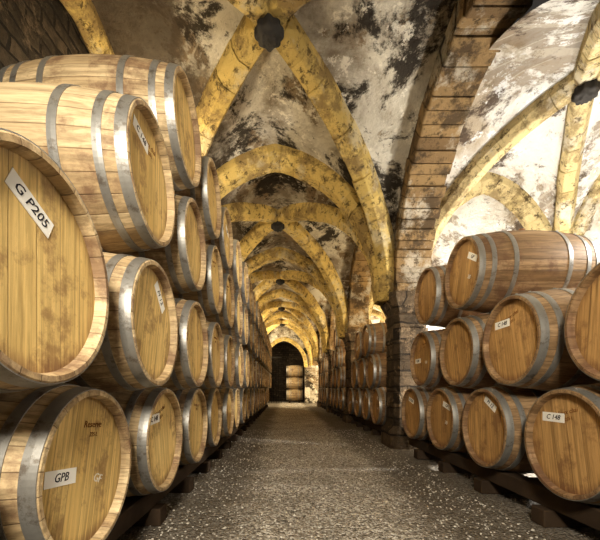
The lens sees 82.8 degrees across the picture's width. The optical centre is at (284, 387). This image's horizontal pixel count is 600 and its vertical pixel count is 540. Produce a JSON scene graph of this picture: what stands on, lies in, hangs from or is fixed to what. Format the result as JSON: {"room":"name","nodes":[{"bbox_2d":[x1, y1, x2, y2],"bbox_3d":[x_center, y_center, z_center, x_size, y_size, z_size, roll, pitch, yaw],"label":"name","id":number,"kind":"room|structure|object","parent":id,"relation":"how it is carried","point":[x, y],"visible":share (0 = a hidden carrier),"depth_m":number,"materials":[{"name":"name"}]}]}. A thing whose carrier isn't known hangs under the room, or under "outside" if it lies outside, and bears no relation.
{"room":"wine cellar","nodes":[
{"label":"wine cellar","id":0,"kind":"room"},
{"bbox_2d":[0,0,89,69],"bbox_3d":[-1.860,-1.350,7.900,0.040,4.300,20.400,0,0,0],"label":"wall","id":1,"kind":"structure","parent":0,"point":[29,29],"depth_m":2.54,"materials":[{"name":"stone"}]},
{"bbox_2d":[91,0,457,345],"bbox_3d":[-0.135,-2.234,7.850,3.170,2.068,20.100,0,0,0],"label":"ceiling","id":2,"kind":"structure","parent":0,"point":[381,55],"depth_m":3.45,"materials":[{"name":"paint"}]},
{"bbox_2d":[60,0,394,301],"bbox_3d":[-0.137,-2.239,2.894,3.442,2.139,3.876,0,0,0],"label":"ribs","id":3,"kind":"object","parent":2,"relation":"attached to","point":[242,51],"visible":0.44,"depth_m":3.35,"materials":[{"name":"stone"}]},
{"bbox_2d":[254,13,283,51],"bbox_3d":[-0.135,-3.015,2.890,0.239,0.192,0.239,0,0,23],"label":"boss","id":4,"kind":"object","parent":3,"relation":"attached to","point":[269,34],"visible":1,"depth_m":2.84,"materials":[{"name":"stone"}]},
{"bbox_2d":[265,319,316,365],"bbox_3d":[-0.135,-2.240,16.247,3.434,2.139,3.560,0,0,0],"label":"ribs","id":5,"kind":"object","parent":2,"relation":"attached to","point":[270,326],"visible":0.39,"depth_m":16.79,"materials":[{"name":"stone"}]},
{"bbox_2d":[264,311,319,360],"bbox_3d":[-0.135,-2.241,14.600,3.286,2.128,0.376,0,0,0],"label":"arch","id":6,"kind":"object","parent":2,"relation":"attached to","point":[281,314],"visible":0.45,"depth_m":14.46,"materials":[{"name":"stone"}]},
{"bbox_2d":[259,301,325,360],"bbox_3d":[-0.134,-2.241,12.948,3.430,2.141,3.560,0,0,0],"label":"ribs","id":7,"kind":"object","parent":2,"relation":"attached to","point":[269,308],"visible":0.32,"depth_m":13.39,"materials":[{"name":"stone"}]},
{"bbox_2d":[257,289,329,352],"bbox_3d":[-0.135,-2.241,11.300,3.291,2.128,0.374,0,0,0],"label":"arch","id":8,"kind":"object","parent":2,"relation":"attached to","point":[275,294],"visible":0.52,"depth_m":11.16,"materials":[{"name":"stone"}]},
{"bbox_2d":[248,270,343,349],"bbox_3d":[-0.131,-2.241,9.650,3.438,2.140,3.565,0,0,0],"label":"ribs","id":9,"kind":"object","parent":2,"relation":"attached to","point":[291,277],"visible":0.38,"depth_m":9.96,"materials":[{"name":"stone"}]},
{"bbox_2d":[246,247,347,338],"bbox_3d":[-0.135,-2.241,8.000,3.293,2.128,0.373,0,0,0],"label":"arch","id":10,"kind":"object","parent":2,"relation":"attached to","point":[255,262],"visible":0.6,"depth_m":7.86,"materials":[{"name":"stone"}]},
{"bbox_2d":[221,202,383,337],"bbox_3d":[-0.134,-2.242,6.352,3.437,2.143,3.562,0,0,0],"label":"ribs","id":11,"kind":"object","parent":2,"relation":"attached to","point":[266,215],"visible":0.42,"depth_m":6.25,"materials":[{"name":"stone"}]},
{"bbox_2d":[271,221,284,231],"bbox_3d":[-0.135,-3.015,6.350,0.239,0.192,0.239,0,0,23],"label":"boss","id":12,"kind":"object","parent":11,"relation":"attached to","point":[277,226],"visible":1,"depth_m":6.28,"materials":[{"name":"stone"}]},
{"bbox_2d":[216,144,393,304],"bbox_3d":[-0.137,-2.241,4.700,3.286,2.128,0.373,0,0,0],"label":"arch","id":13,"kind":"object","parent":2,"relation":"attached to","point":[249,165],"visible":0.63,"depth_m":4.57,"materials":[{"name":"stone"}]},
{"bbox_2d":[329,303,368,347],"bbox_3d":[1.673,-2.361,9.643,0.485,2.372,3.914,0,0,0],"label":"arch","id":14,"kind":"object","parent":2,"relation":"attached to","point":[352,327],"visible":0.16,"depth_m":7.75,"materials":[{"name":"brown stone"}]},
{"bbox_2d":[348,243,431,322],"bbox_3d":[1.677,-2.363,6.350,0.485,2.378,3.891,0,0,0],"label":"arch","id":15,"kind":"object","parent":2,"relation":"attached to","point":[360,277],"visible":0.31,"depth_m":7.36,"materials":[{"name":"brown stone"}]},
{"bbox_2d":[393,0,532,290],"bbox_3d":[1.675,-2.362,2.893,0.490,2.379,4.229,0,0,0],"label":"arch","id":16,"kind":"object","parent":2,"relation":"attached to","point":[464,57],"visible":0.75,"depth_m":3.52,"materials":[{"name":"brown stone"}]},
{"bbox_2d":[268,326,318,402],"bbox_3d":[1.050,-1.350,18.075,6.100,4.300,0.350,0,0,0],"label":"wall","id":17,"kind":"structure","parent":0,"point":[311,372],"depth_m":17.90,"materials":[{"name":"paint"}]},
{"bbox_2d":[269,356,281,402],"bbox_3d":[-0.660,-0.450,18.060,0.960,2.500,0.030,0,0,0],"label":"iron gate","id":18,"kind":"object","parent":17,"relation":"attached to","point":[276,357],"visible":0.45,"depth_m":18.05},
{"bbox_2d":[269,342,304,401],"bbox_3d":[-0.050,-0.950,19.625,2.500,3.500,2.750,0,0,0],"label":"wall niche","id":19,"kind":"object","parent":17,"relation":"in","point":[290,355],"visible":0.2,"depth_m":21.00,"materials":[{"name":"stone"}]},
{"bbox_2d":[271,337,307,366],"bbox_3d":[-0.053,-1.880,17.879,2.518,1.592,0.128,0,0,0],"label":"trim","id":20,"kind":"structure","parent":17,"relation":"attached to","point":[281,339],"depth_m":17.82,"materials":[{"name":"stone"}]},
{"bbox_2d":[319,329,335,357],"bbox_3d":[1.674,-2.359,12.947,0.491,2.368,3.905,0,0,0],"label":"arch","id":21,"kind":"object","parent":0,"point":[331,344],"visible":0.09,"depth_m":11.03,"materials":[{"name":"brown stone"}]},
{"bbox_2d":[117,401,599,539],"bbox_3d":[1.050,0.800,8.950,6.300,0.016,22.500,0,0,0],"label":"floor","id":22,"kind":"structure","parent":0,"point":[285,417],"depth_m":2.48,"materials":[{"name":"gravel"}]},
{"bbox_2d":[106,404,267,539],"bbox_3d":[-1.120,0.697,7.300,0.800,0.206,14.600,0,0,0],"label":"timber skid","id":23,"kind":"object","parent":22,"relation":"on","point":[145,510],"visible":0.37,"depth_m":2.07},
{"bbox_2d":[0,383,130,539],"bbox_3d":[-1.110,0.279,1.180,0.906,0.662,0.650,0,0,0],"label":"wine barrel","id":24,"kind":"object","parent":23,"relation":"on","point":[65,448],"visible":0.95,"depth_m":1.05,"materials":[{"name":"brown wood"}]},
{"bbox_2d":[0,128,108,392],"bbox_3d":[-1.030,-0.297,0.840,0.906,0.665,0.650,0,0,0],"label":"wine barrel","id":25,"kind":"object","parent":24,"relation":"on","point":[54,287],"visible":1,"depth_m":0.86,"materials":[{"name":"brown wood"}]},
{"bbox_2d":[111,387,182,496],"bbox_3d":[-1.108,0.279,1.900,0.906,0.662,0.650,0,0,0],"label":"wine barrel","id":26,"kind":"object","parent":23,"relation":"on","point":[153,416],"visible":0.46,"depth_m":1.76,"materials":[{"name":"brown wood"}]},
{"bbox_2d":[65,252,177,393],"bbox_3d":[-1.030,-0.295,1.560,0.906,0.660,0.650,0,0,0],"label":"wine barrel","id":27,"kind":"object","parent":26,"relation":"on","point":[138,350],"visible":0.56,"depth_m":1.41,"materials":[{"name":"brown wood"}]},
{"bbox_2d":[0,82,174,253],"bbox_3d":[-1.035,-0.948,1.530,0.906,0.672,0.657,0,-1,0],"label":"wine barrel","id":28,"kind":"object","parent":27,"relation":"on","point":[110,145],"visible":0.74,"depth_m":1.28,"materials":[{"name":"brown wood"}]},
{"bbox_2d":[173,388,207,464],"bbox_3d":[-1.112,0.279,2.620,0.909,0.661,0.649,0,0,1],"label":"wine barrel","id":29,"kind":"object","parent":23,"relation":"on","point":[192,401],"visible":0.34,"depth_m":2.55,"materials":[{"name":"brown wood"}]},
{"bbox_2d":[158,298,208,390],"bbox_3d":[-1.027,-0.297,2.280,0.906,0.667,0.652,0,0,0],"label":"wine barrel","id":30,"kind":"object","parent":29,"relation":"on","point":[191,363],"visible":0.3,"depth_m":2.17,"materials":[{"name":"brown wood"}]},
{"bbox_2d":[122,194,205,293],"bbox_3d":[-1.035,-0.945,2.250,0.906,0.660,0.650,0,0,-1],"label":"wine barrel","id":31,"kind":"object","parent":30,"relation":"on","point":[183,260],"visible":0.34,"depth_m":2.10,"materials":[{"name":"brown wood"}]},
{"bbox_2d":[0,54,201,190],"bbox_3d":[-1.010,-1.507,1.990,0.906,0.664,0.650,0,0,0],"label":"wine barrel","id":32,"kind":"object","parent":31,"relation":"on","point":[165,87],"visible":0.43,"depth_m":1.71,"materials":[{"name":"brown wood"}]},
{"bbox_2d":[202,388,221,447],"bbox_3d":[-1.121,0.277,3.340,0.906,0.665,0.650,0,0,-1],"label":"wine barrel","id":33,"kind":"object","parent":23,"relation":"on","point":[212,395],"visible":0.19,"depth_m":3.31,"materials":[{"name":"brown wood"}]},
{"bbox_2d":[196,321,223,389],"bbox_3d":[-1.039,-0.298,3.000,0.909,0.665,0.650,0,0,0],"label":"wine barrel","id":34,"kind":"object","parent":33,"relation":"on","point":[214,375],"visible":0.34,"depth_m":2.98,"materials":[{"name":"brown wood"}]},
{"bbox_2d":[173,244,222,315],"bbox_3d":[-1.038,-0.948,2.970,0.906,0.665,0.650,0,0,0],"label":"wine barrel","id":35,"kind":"object","parent":34,"relation":"on","point":[210,297],"visible":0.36,"depth_m":2.82,"materials":[{"name":"brown wood"}]},
{"bbox_2d":[174,156,220,240],"bbox_3d":[-1.010,-1.505,2.710,0.906,0.660,0.650,0,0,0],"label":"wine barrel","id":36,"kind":"object","parent":35,"relation":"on","point":[206,194],"visible":0.29,"depth_m":2.61,"materials":[{"name":"brown wood"}]},
{"bbox_2d":[218,388,233,436],"bbox_3d":[-1.099,0.277,4.060,0.906,0.666,0.650,0,0,0],"label":"wine barrel","id":37,"kind":"object","parent":23,"relation":"on","point":[227,398],"visible":0.26,"depth_m":3.93,"materials":[{"name":"brown wood"}]},
{"bbox_2d":[216,334,234,388],"bbox_3d":[-1.040,-0.298,3.720,0.906,0.682,0.667,0,-1,0],"label":"wine barrel","id":38,"kind":"object","parent":37,"relation":"on","point":[229,353],"visible":0.23,"depth_m":3.68,"materials":[{"name":"brown wood"}]},
{"bbox_2d":[205,273,234,329],"bbox_3d":[-1.040,-0.948,3.690,0.906,0.666,0.650,0,0,0],"label":"wine barrel","id":39,"kind":"object","parent":38,"relation":"on","point":[225,318],"visible":0.27,"depth_m":3.57,"materials":[{"name":"brown wood"}]},
{"bbox_2d":[205,207,232,269],"bbox_3d":[-1.018,-1.508,3.430,0.906,0.681,0.666,0,1,1],"label":"wine barrel","id":40,"kind":"object","parent":39,"relation":"on","point":[224,243],"visible":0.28,"depth_m":3.38,"materials":[{"name":"brown wood"}]},
{"bbox_2d":[232,388,239,428],"bbox_3d":[-1.121,0.278,4.780,0.906,0.663,0.650,0,0,0],"label":"wine barrel","id":41,"kind":"object","parent":23,"relation":"on","point":[236,395],"visible":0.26,"depth_m":4.90,"materials":[{"name":"brown wood"}]},
{"bbox_2d":[230,343,243,388],"bbox_3d":[-1.022,-0.297,4.440,0.906,0.663,0.650,0,0,0],"label":"wine barrel","id":42,"kind":"object","parent":41,"relation":"on","point":[239,357],"visible":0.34,"depth_m":4.33,"materials":[{"name":"brown wood"}]},
{"bbox_2d":[221,292,242,338],"bbox_3d":[-1.035,-0.946,4.410,0.906,0.662,0.650,0,0,0],"label":"wine barrel","id":43,"kind":"object","parent":42,"relation":"on","point":[235,331],"visible":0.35,"depth_m":4.29,"materials":[{"name":"brown wood"}]},
{"bbox_2d":[222,239,241,289],"bbox_3d":[-1.009,-1.506,4.150,0.906,0.662,0.650,0,0,0],"label":"wine barrel","id":44,"kind":"object","parent":43,"relation":"on","point":[235,271],"visible":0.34,"depth_m":4.04,"materials":[{"name":"brown wood"}]},
{"bbox_2d":[238,388,245,423],"bbox_3d":[-1.109,0.277,5.500,0.906,0.665,0.650,0,0,0],"label":"wine barrel","id":45,"kind":"object","parent":23,"relation":"on","point":[242,392],"visible":0.21,"depth_m":5.38,"materials":[{"name":"brown wood"}]},
{"bbox_2d":[238,350,249,388],"bbox_3d":[-1.018,-0.298,5.160,0.906,0.666,0.650,0,0,0],"label":"wine barrel","id":46,"kind":"object","parent":45,"relation":"on","point":[245,352],"visible":0.18,"depth_m":5.15,"materials":[{"name":"brown wood"}]},
{"bbox_2d":[233,306,247,344],"bbox_3d":[-1.034,-0.947,5.130,0.906,0.665,0.650,0,0,0],"label":"wine barrel","id":47,"kind":"object","parent":46,"relation":"on","point":[243,340],"visible":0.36,"depth_m":5.03,"materials":[{"name":"brown wood"}]},
{"bbox_2d":[234,262,248,303],"bbox_3d":[-1.002,-1.508,4.870,0.909,0.664,0.650,0,0,1],"label":"wine barrel","id":48,"kind":"object","parent":47,"relation":"on","point":[244,291],"visible":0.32,"depth_m":4.79,"materials":[{"name":"brown wood"}]},
{"bbox_2d":[245,388,249,418],"bbox_3d":[-1.119,0.277,6.220,0.906,0.665,0.650,0,0,0],"label":"wine barrel","id":49,"kind":"object","parent":23,"relation":"on","point":[246,389],"visible":0.2,"depth_m":6.35,"materials":[{"name":"brown wood"}]},
{"bbox_2d":[245,355,252,388],"bbox_3d":[-1.038,-0.297,5.880,0.909,0.664,0.649,0,0,1],"label":"wine barrel","id":50,"kind":"object","parent":49,"relation":"on","point":[250,356],"visible":0.19,"depth_m":6.08,"materials":[{"name":"brown wood"}]},
{"bbox_2d":[242,316,252,349],"bbox_3d":[-1.032,-0.947,5.850,0.906,0.665,0.650,0,0,0],"label":"wine barrel","id":51,"kind":"object","parent":50,"relation":"on","point":[248,346],"visible":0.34,"depth_m":5.75,"materials":[{"name":"brown wood"}]},
{"bbox_2d":[242,278,252,314],"bbox_3d":[-1.010,-1.508,5.590,0.906,0.665,0.650,0,0,0],"label":"wine barrel","id":52,"kind":"object","parent":51,"relation":"on","point":[249,305],"visible":0.18,"depth_m":5.67,"materials":[{"name":"brown wood"}]},
{"bbox_2d":[249,388,253,415],"bbox_3d":[-1.109,0.279,6.940,0.909,0.661,0.649,0,0,1],"label":"wine barrel","id":53,"kind":"object","parent":23,"relation":"on","point":[251,390],"visible":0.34,"depth_m":6.88,"materials":[{"name":"brown wood"}]},
{"bbox_2d":[249,358,255,388],"bbox_3d":[-1.042,-0.297,6.600,0.906,0.664,0.650,0,0,0],"label":"wine barrel","id":54,"kind":"object","parent":53,"relation":"on","point":[253,359],"visible":0.2,"depth_m":6.72,"materials":[{"name":"brown wood"}]},
{"bbox_2d":[248,324,255,354],"bbox_3d":[-1.028,-0.947,6.570,0.906,0.664,0.650,0,0,0],"label":"wine barrel","id":55,"kind":"object","parent":54,"relation":"on","point":[253,351],"visible":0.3,"depth_m":6.47,"materials":[{"name":"brown wood"}]},
{"bbox_2d":[248,291,255,322],"bbox_3d":[-1.012,-1.507,6.310,0.906,0.663,0.650,0,0,0],"label":"wine barrel","id":56,"kind":"object","parent":55,"relation":"on","point":[253,315],"visible":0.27,"depth_m":6.24,"materials":[{"name":"brown wood"}]},
{"bbox_2d":[253,388,256,412],"bbox_3d":[-1.110,0.277,7.660,0.906,0.676,0.660,0,1,0],"label":"wine barrel","id":57,"kind":"object","parent":23,"relation":"on","point":[254,389],"visible":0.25,"depth_m":7.81,"materials":[{"name":"brown wood"}]},
{"bbox_2d":[255,361,258,387],"bbox_3d":[-1.042,-0.298,7.320,0.909,0.665,0.649,0,0,0],"label":"wine barrel","id":58,"kind":"object","parent":57,"relation":"on","point":[256,362],"visible":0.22,"depth_m":7.36,"materials":[{"name":"brown wood"}]},
{"bbox_2d":[251,331,257,357],"bbox_3d":[-1.042,-0.948,7.290,0.906,0.668,0.652,0,0,0],"label":"wine barrel","id":59,"kind":"object","parent":58,"relation":"on","point":[256,354],"visible":0.12,"depth_m":7.18,"materials":[{"name":"brown wood"}]},
{"bbox_2d":[252,301,258,329],"bbox_3d":[-1.000,-1.508,7.030,0.906,0.666,0.650,0,0,0],"label":"wine barrel","id":60,"kind":"object","parent":59,"relation":"on","point":[256,323],"visible":0.18,"depth_m":6.83,"materials":[{"name":"brown wood"}]},
{"bbox_2d":[256,388,258,410],"bbox_3d":[-1.108,0.277,8.380,0.906,0.680,0.665,0,-1,0],"label":"wine barrel","id":61,"kind":"object","parent":23,"relation":"on","point":[257,389],"visible":0.16,"depth_m":8.26,"materials":[{"name":"brown wood"}]},
{"bbox_2d":[258,363,260,387],"bbox_3d":[-1.034,-0.297,8.040,0.906,0.663,0.650,0,0,0],"label":"wine barrel","id":62,"kind":"object","parent":61,"relation":"on","point":[259,365],"visible":0.17,"depth_m":7.91,"materials":[{"name":"brown wood"}]},
{"bbox_2d":[254,336,260,360],"bbox_3d":[-1.028,-0.948,8.010,0.906,0.674,0.659,0,-1,0],"label":"wine barrel","id":63,"kind":"object","parent":62,"relation":"on","point":[259,337],"visible":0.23,"depth_m":7.84,"materials":[{"name":"brown wood"}]},
{"bbox_2d":[317,358,321,406],"bbox_3d":[1.675,-0.450,14.600,0.590,2.500,0.590,0,0,0],"label":"stone pier","id":64,"kind":"object","parent":22,"relation":"on","point":[319,359],"visible":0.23,"depth_m":14.42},
{"bbox_2d":[326,349,332,412],"bbox_3d":[1.675,-0.450,11.300,0.590,2.500,0.590,0,0,0],"label":"stone pier","id":65,"kind":"object","parent":22,"relation":"on","point":[329,352],"visible":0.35,"depth_m":11.12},
{"bbox_2d":[331,406,342,417],"bbox_3d":[1.880,0.697,9.650,0.800,0.206,2.700,0,0,0],"label":"timber skid","id":66,"kind":"object","parent":22,"relation":"on","point":[338,412],"visible":0.28,"depth_m":9.91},
{"bbox_2d":[335,388,339,408],"bbox_3d":[1.868,0.279,9.320,0.906,0.662,0.650,0,0,0],"label":"wine barrel","id":67,"kind":"object","parent":66,"relation":"on","point":[337,389],"visible":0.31,"depth_m":9.39,"materials":[{"name":"brown wood"}]},
{"bbox_2d":[333,368,337,387],"bbox_3d":[1.865,-0.283,9.660,0.906,0.664,0.650,0,0,-1],"label":"wine barrel","id":68,"kind":"object","parent":67,"relation":"on","point":[335,369],"visible":0.21,"depth_m":9.74,"materials":[{"name":"brown wood"}]},
{"bbox_2d":[339,387,345,410],"bbox_3d":[1.865,0.279,8.640,0.909,0.663,0.650,0,0,1],"label":"wine barrel","id":69,"kind":"object","parent":66,"relation":"on","point":[342,393],"visible":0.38,"depth_m":8.49,"materials":[{"name":"brown wood"}]},
{"bbox_2d":[337,366,345,387],"bbox_3d":[1.871,-0.283,8.980,0.909,0.664,0.650,0,0,0],"label":"wine barrel","id":70,"kind":"object","parent":69,"relation":"on","point":[341,373],"visible":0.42,"depth_m":8.76,"materials":[{"name":"brown wood"}]},
{"bbox_2d":[335,346,345,367],"bbox_3d":[1.870,-0.845,9.320,0.909,0.665,0.650,0,0,0],"label":"wine barrel","id":71,"kind":"object","parent":70,"relation":"on","point":[340,353],"visible":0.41,"depth_m":9.09,"materials":[{"name":"brown wood"}]},
{"bbox_2d":[333,329,344,348],"bbox_3d":[1.866,-1.406,9.660,0.909,0.664,0.649,0,0,1],"label":"wine barrel","id":72,"kind":"object","parent":71,"relation":"on","point":[337,342],"visible":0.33,"depth_m":9.45,"materials":[{"name":"brown wood"}]},
{"bbox_2d":[138,429,545,539],"bbox_3d":[0.300,0.795,3.696,2.213,0.013,5.610,0,0,0],"label":"gravel stones","id":73,"kind":"object","parent":22,"relation":"on","point":[424,468],"visible":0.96,"depth_m":2.49},
{"bbox_2d":[342,333,356,422],"bbox_3d":[1.675,-0.450,8.000,0.590,2.500,0.590,0,0,0],"label":"stone pier","id":74,"kind":"object","parent":22,"relation":"on","point":[349,338],"visible":0.34,"depth_m":7.81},
{"bbox_2d":[350,415,382,434],"bbox_3d":[1.880,0.697,6.345,0.800,0.206,2.690,0,0,0],"label":"timber skid","id":75,"kind":"object","parent":22,"relation":"on","point":[367,425],"visible":0.35,"depth_m":6.34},
{"bbox_2d":[347,388,354,414],"bbox_3d":[1.862,0.277,7.400,0.906,0.665,0.650,0,0,0],"label":"wine barrel","id":76,"kind":"object","parent":75,"relation":"on","point":[350,398],"visible":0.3,"depth_m":7.38,"materials":[{"name":"brown wood"}]},
{"bbox_2d":[354,388,362,417],"bbox_3d":[1.862,0.279,6.720,0.906,0.662,0.650,0,0,0],"label":"wine barrel","id":77,"kind":"object","parent":75,"relation":"on","point":[358,391],"visible":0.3,"depth_m":6.68,"materials":[{"name":"brown wood"}]},
{"bbox_2d":[351,360,359,388],"bbox_3d":[1.874,-0.282,7.060,0.909,0.662,0.650,0,0,1],"label":"wine barrel","id":78,"kind":"object","parent":77,"relation":"on","point":[354,380],"visible":0.21,"depth_m":7.12,"materials":[{"name":"brown wood"}]},
{"bbox_2d":[361,388,372,420],"bbox_3d":[1.868,0.277,6.040,0.906,0.671,0.656,0,0,0],"label":"wine barrel","id":79,"kind":"object","parent":75,"relation":"on","point":[366,394],"visible":0.26,"depth_m":6.05,"materials":[{"name":"brown wood"}]},
{"bbox_2d":[357,357,367,388],"bbox_3d":[1.868,-0.284,6.380,0.906,0.677,0.662,0,1,0],"label":"wine barrel","id":80,"kind":"object","parent":79,"relation":"on","point":[361,377],"visible":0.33,"depth_m":6.36,"materials":[{"name":"brown wood"}]},
{"bbox_2d":[354,331,364,359],"bbox_3d":[1.876,-0.843,6.720,0.906,0.662,0.650,0,0,0],"label":"wine barrel","id":81,"kind":"object","parent":80,"relation":"on","point":[357,342],"visible":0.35,"depth_m":6.74,"materials":[{"name":"brown wood"}]},
{"bbox_2d":[370,387,386,424],"bbox_3d":[1.860,0.277,5.360,0.906,0.683,0.668,0,2,0],"label":"wine barrel","id":82,"kind":"object","parent":75,"relation":"on","point":[378,406],"visible":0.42,"depth_m":5.24,"materials":[{"name":"brown wood"}]},
{"bbox_2d":[365,352,386,388],"bbox_3d":[1.865,-0.283,5.700,0.909,0.662,0.649,0,0,0],"label":"wine barrel","id":83,"kind":"object","parent":82,"relation":"on","point":[376,364],"visible":0.41,"depth_m":5.48,"materials":[{"name":"brown wood"}]},
{"bbox_2d":[361,322,386,356],"bbox_3d":[1.869,-0.843,6.040,0.906,0.662,0.650,0,0,-1],"label":"wine barrel","id":84,"kind":"object","parent":83,"relation":"on","point":[373,338],"visible":0.37,"depth_m":5.79,"materials":[{"name":"brown wood"}]},
{"bbox_2d":[380,291,427,449],"bbox_3d":[1.675,-0.450,4.700,0.590,2.500,0.590,0,0,0],"label":"stone pier","id":85,"kind":"object","parent":22,"relation":"on","point":[403,326],"visible":0.51,"depth_m":4.48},
{"bbox_2d":[409,438,599,530],"bbox_3d":[1.880,0.697,2.400,0.800,0.206,3.600,0,0,0],"label":"timber skid","id":86,"kind":"object","parent":22,"relation":"on","point":[551,510],"visible":0.52,"depth_m":2.21,"materials":[{"name":"wood"}]},
{"bbox_2d":[401,386,434,440],"bbox_3d":[1.866,0.279,3.850,0.906,0.663,0.650,0,0,0],"label":"wine barrel","id":87,"kind":"object","parent":86,"relation":"on","point":[415,400],"visible":0.38,"depth_m":3.75,"materials":[{"name":"brown wood"}]},
{"bbox_2d":[410,329,451,388],"bbox_3d":[1.863,-0.308,3.560,0.906,0.666,0.650,0,0,0],"label":"wine barrel","id":88,"kind":"object","parent":87,"relation":"on","point":[426,372],"visible":0.41,"depth_m":3.45,"materials":[{"name":"brown wood"}]},
{"bbox_2d":[414,265,486,327],"bbox_3d":[1.888,-0.950,3.500,0.909,0.666,0.650,0,0,1],"label":"wine barrel","id":89,"kind":"object","parent":88,"relation":"on","point":[432,308],"visible":0.35,"depth_m":3.37,"materials":[{"name":"brown wood"}]},
{"bbox_2d":[426,386,476,453],"bbox_3d":[1.873,0.277,3.150,0.909,0.665,0.650,0,0,1],"label":"wine barrel","id":90,"kind":"object","parent":86,"relation":"on","point":[445,405],"visible":0.39,"depth_m":3.05,"materials":[{"name":"brown wood"}]},
{"bbox_2d":[439,313,502,388],"bbox_3d":[1.875,-0.306,2.860,0.906,0.662,0.650,0,0,0],"label":"wine barrel","id":91,"kind":"object","parent":90,"relation":"on","point":[462,364],"visible":0.29,"depth_m":2.76,"materials":[{"name":"brown wood"}]},
{"bbox_2d":[444,228,599,312],"bbox_3d":[1.894,-0.947,2.800,0.906,0.660,0.650,0,0,0],"label":"wine barrel","id":92,"kind":"object","parent":91,"relation":"on","point":[483,269],"visible":0.81,"depth_m":2.53,"materials":[{"name":"brown wood"}]},
{"bbox_2d":[462,385,548,473],"bbox_3d":[1.868,0.277,2.450,0.909,0.666,0.650,0,0,1],"label":"wine barrel","id":93,"kind":"object","parent":86,"relation":"on","point":[493,417],"visible":0.6,"depth_m":2.32,"materials":[{"name":"brown wood"}]},
{"bbox_2d":[482,288,599,390],"bbox_3d":[1.865,-0.307,2.160,0.909,0.663,0.649,0,0,0],"label":"wine barrel","id":94,"kind":"object","parent":93,"relation":"on","point":[524,346],"visible":0.81,"depth_m":2.02,"materials":[{"name":"brown wood"}]},
{"bbox_2d":[524,382,599,504],"bbox_3d":[1.878,0.278,1.750,0.909,0.664,0.650,0,0,0],"label":"wine barrel","id":95,"kind":"object","parent":86,"relation":"on","point":[562,427],"visible":1,"depth_m":1.75,"materials":[{"name":"brown wood"}]},
{"bbox_2d":[564,263,599,380],"bbox_3d":[1.879,-0.308,1.460,0.906,0.666,0.650,0,0,0],"label":"wine barrel","id":96,"kind":"object","parent":95,"relation":"on","point":[582,317],"visible":1,"depth_m":1.64,"materials":[{"name":"brown wood"}]},
{"bbox_3d":[1.880,0.697,12.950,0.800,0.206,2.700,0,0,0],"label":"timber skid","id":97,"kind":"object","parent":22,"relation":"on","visible":0},
{"bbox_2d":[325,388,327,403],"bbox_3d":[1.877,0.277,11.940,0.906,0.665,0.650,0,0,0],"label":"wine barrel","id":98,"kind":"object","parent":97,"relation":"on","point":[326,389],"visible":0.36,"depth_m":11.74,"materials":[{"name":"brown wood"}]},
{"bbox_2d":[324,372,327,387],"bbox_3d":[1.873,-0.284,12.280,0.909,0.665,0.649,0,0,1],"label":"wine barrel","id":99,"kind":"object","parent":98,"relation":"on","point":[325,373],"visible":0.29,"depth_m":12.06,"materials":[{"name":"brown wood"}]},
{"bbox_2d":[322,357,327,372],"bbox_3d":[1.867,-0.843,12.620,0.906,0.661,0.650,0,0,0],"label":"wine barrel","id":100,"kind":"object","parent":99,"relation":"on","point":[324,361],"visible":0.34,"depth_m":12.39,"materials":[{"name":"brown wood"}]},
{"bbox_3d":[0.520,0.753,18.750,0.640,0.095,0.500,0,0,0],"label":"timber skid","id":101,"kind":"object","parent":22,"relation":"on","visible":0},
{"bbox_2d":[286,389,302,400],"bbox_3d":[0.520,0.372,18.750,0.906,0.665,0.650,0,0,0],"label":"wine barrel","id":102,"kind":"object","parent":101,"relation":"on","point":[291,394],"visible":1,"depth_m":18.49,"materials":[{"name":"brown wood"}]},
{"bbox_2d":[286,377,302,388],"bbox_3d":[0.520,-0.278,18.750,0.906,0.656,0.650,0,0,0],"label":"wine barrel","id":103,"kind":"object","parent":102,"relation":"on","point":[291,382],"visible":1,"depth_m":18.48,"materials":[{"name":"brown wood"}]},
{"bbox_2d":[286,365,302,376],"bbox_3d":[0.520,-0.930,18.750,0.910,0.649,0.650,0,0,0],"label":"wine barrel","id":104,"kind":"object","parent":103,"relation":"on","point":[292,370],"visible":1,"depth_m":18.48,"materials":[{"name":"brown wood"}]},
{"bbox_2d":[426,194,523,330],"bbox_3d":[2.965,-1.250,5.050,2.170,4.100,0.140,0,0,0],"label":"wall","id":105,"kind":"structure","parent":0,"point":[482,213],"depth_m":4.98,"materials":[{"name":"paint"}]},
{"bbox_2d":[370,0,599,323],"bbox_3d":[2.900,-2.133,8.225,2.200,1.866,19.850,0,0,0],"label":"ceiling","id":106,"kind":"structure","parent":0,"point":[542,48],"depth_m":3.56,"materials":[{"name":"paint"}]},
{"bbox_2d":[370,305,385,323],"bbox_3d":[2.897,-2.142,13.174,2.434,1.931,3.563,0,0,0],"label":"ribs","id":107,"kind":"object","parent":106,"relation":"attached to","point":[379,314],"visible":0.06,"depth_m":12.26,"materials":[{"name":"stone"}]},
{"bbox_2d":[368,172,552,312],"bbox_3d":[2.902,-2.142,6.577,2.434,1.930,3.563,0,0,0],"label":"ribs","id":108,"kind":"object","parent":106,"relation":"attached to","point":[507,192],"visible":0.11,"depth_m":4.83,"materials":[{"name":"stone"}]},
{"bbox_2d":[431,2,599,246],"bbox_3d":[2.899,-2.143,3.250,2.426,1.932,3.612,0,0,0],"label":"ribs","id":109,"kind":"object","parent":106,"relation":"attached to","point":[587,66],"visible":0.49,"depth_m":3.86,"materials":[{"name":"stone"}]},
{"bbox_2d":[571,78,599,104],"bbox_3d":[2.900,-2.850,3.275,0.208,0.192,0.208,0,0,23],"label":"boss","id":110,"kind":"object","parent":109,"relation":"attached to","point":[584,93],"visible":0.95,"depth_m":3.23,"materials":[{"name":"stone"}]},
{"bbox_2d":[584,205,599,248],"bbox_3d":[4.020,-1.350,7.900,0.040,4.300,20.400,0,0,0],"label":"wall","id":111,"kind":"structure","parent":0,"point":[593,230],"depth_m":4.40,"materials":[{"name":"paint"}]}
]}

